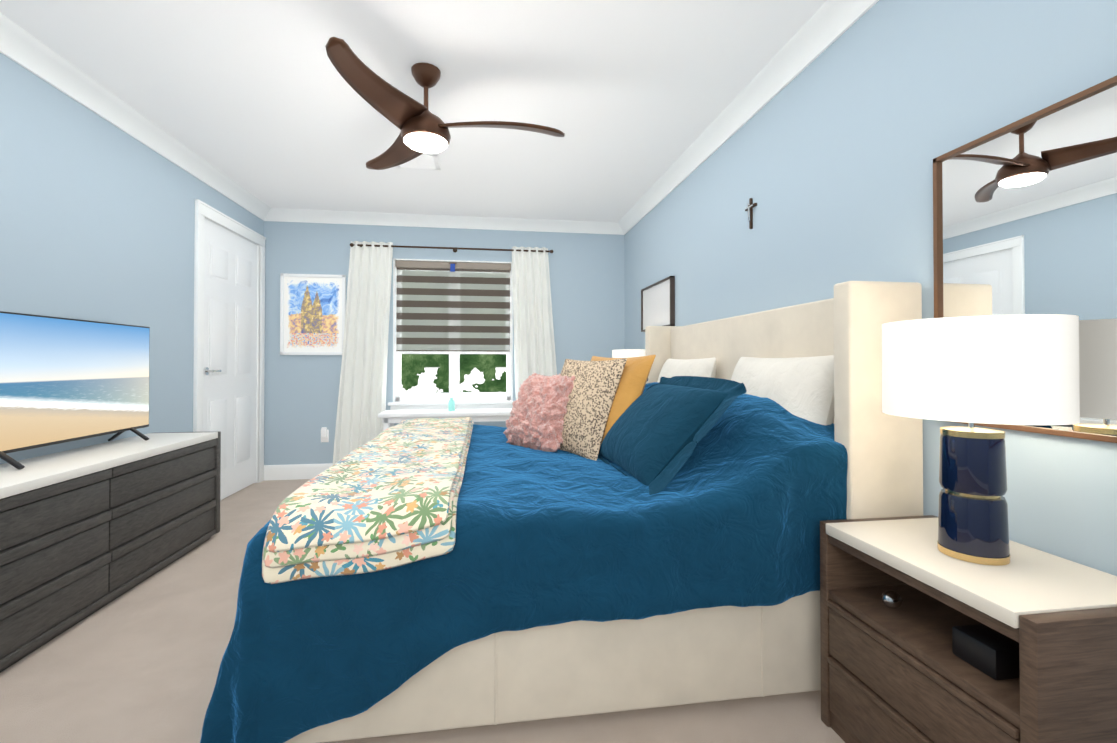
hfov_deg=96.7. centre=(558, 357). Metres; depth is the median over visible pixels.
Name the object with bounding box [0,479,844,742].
floor
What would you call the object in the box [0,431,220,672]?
dresser
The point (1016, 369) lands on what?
lamp
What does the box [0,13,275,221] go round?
crown molding
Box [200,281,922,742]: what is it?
bed
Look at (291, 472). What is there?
baseboard
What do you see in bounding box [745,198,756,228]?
crucifix
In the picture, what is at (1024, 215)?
mirror
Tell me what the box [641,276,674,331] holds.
picture
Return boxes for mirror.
[933,75,1116,442]
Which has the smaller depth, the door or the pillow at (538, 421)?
the pillow at (538, 421)
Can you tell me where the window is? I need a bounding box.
[388,258,512,409]
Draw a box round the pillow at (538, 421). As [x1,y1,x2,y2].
[503,373,574,451]
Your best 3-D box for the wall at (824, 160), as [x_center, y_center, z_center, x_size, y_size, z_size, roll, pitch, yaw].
[1.130,-0.136,2.315,0.150,2.440,5.710,0,-1,-8]
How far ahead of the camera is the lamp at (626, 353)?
3.74 m
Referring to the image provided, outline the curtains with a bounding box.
[332,241,556,465]
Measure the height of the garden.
5.000 m
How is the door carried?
attached to the wall at (97, 217)
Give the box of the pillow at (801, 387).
[731,355,833,424]
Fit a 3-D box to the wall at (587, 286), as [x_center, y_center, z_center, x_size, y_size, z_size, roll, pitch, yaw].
[-1.014,-0.111,4.810,3.370,2.440,0.150,0,-1,-8]
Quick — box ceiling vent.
[396,153,439,169]
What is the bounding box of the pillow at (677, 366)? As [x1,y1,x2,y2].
[657,357,715,382]
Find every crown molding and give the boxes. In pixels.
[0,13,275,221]
[272,208,619,234]
[616,0,878,234]
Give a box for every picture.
[280,273,345,354]
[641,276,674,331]
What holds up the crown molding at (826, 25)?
attached to the wall at (824, 160)
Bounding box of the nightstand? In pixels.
[820,515,1116,742]
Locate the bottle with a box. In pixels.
[448,386,454,410]
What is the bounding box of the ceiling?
[0,0,826,222]
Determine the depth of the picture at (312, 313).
4.54 m
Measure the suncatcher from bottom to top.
0.082 m
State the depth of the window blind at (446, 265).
4.76 m
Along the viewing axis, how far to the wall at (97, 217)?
2.57 m
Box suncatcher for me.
[449,263,456,271]
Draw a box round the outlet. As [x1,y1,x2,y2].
[321,427,328,441]
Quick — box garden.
[401,354,510,401]
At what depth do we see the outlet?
4.54 m
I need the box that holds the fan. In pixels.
[325,37,564,169]
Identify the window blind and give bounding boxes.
[395,260,510,353]
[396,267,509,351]
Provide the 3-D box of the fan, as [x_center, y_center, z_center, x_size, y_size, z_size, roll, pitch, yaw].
[-0.487,-1.172,2.329,1.050,0.367,1.160,0,-1,-8]
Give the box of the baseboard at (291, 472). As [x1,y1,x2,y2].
[264,463,332,480]
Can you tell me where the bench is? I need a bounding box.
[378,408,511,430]
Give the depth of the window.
4.77 m
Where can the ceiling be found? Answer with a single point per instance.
(265, 102)
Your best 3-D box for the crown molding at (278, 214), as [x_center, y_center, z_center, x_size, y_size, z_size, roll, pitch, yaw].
[-0.987,-1.284,4.702,3.150,0.095,0.095,0,-1,-8]
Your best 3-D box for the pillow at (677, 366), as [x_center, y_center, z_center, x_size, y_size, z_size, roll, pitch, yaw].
[0.733,0.231,2.986,0.200,0.500,0.740,14,-3,-8]
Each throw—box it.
[262,421,473,583]
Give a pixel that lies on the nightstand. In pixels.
(923, 639)
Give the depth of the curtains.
4.56 m
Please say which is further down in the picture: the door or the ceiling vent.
the door
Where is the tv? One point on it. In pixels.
(63, 380)
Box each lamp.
[612,349,644,357]
[882,314,1079,565]
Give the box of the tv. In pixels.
[0,311,149,468]
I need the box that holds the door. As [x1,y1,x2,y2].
[193,199,265,499]
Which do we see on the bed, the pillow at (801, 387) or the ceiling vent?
the pillow at (801, 387)
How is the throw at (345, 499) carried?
on the bed
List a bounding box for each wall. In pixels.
[0,53,263,463]
[264,221,624,464]
[624,0,1116,575]

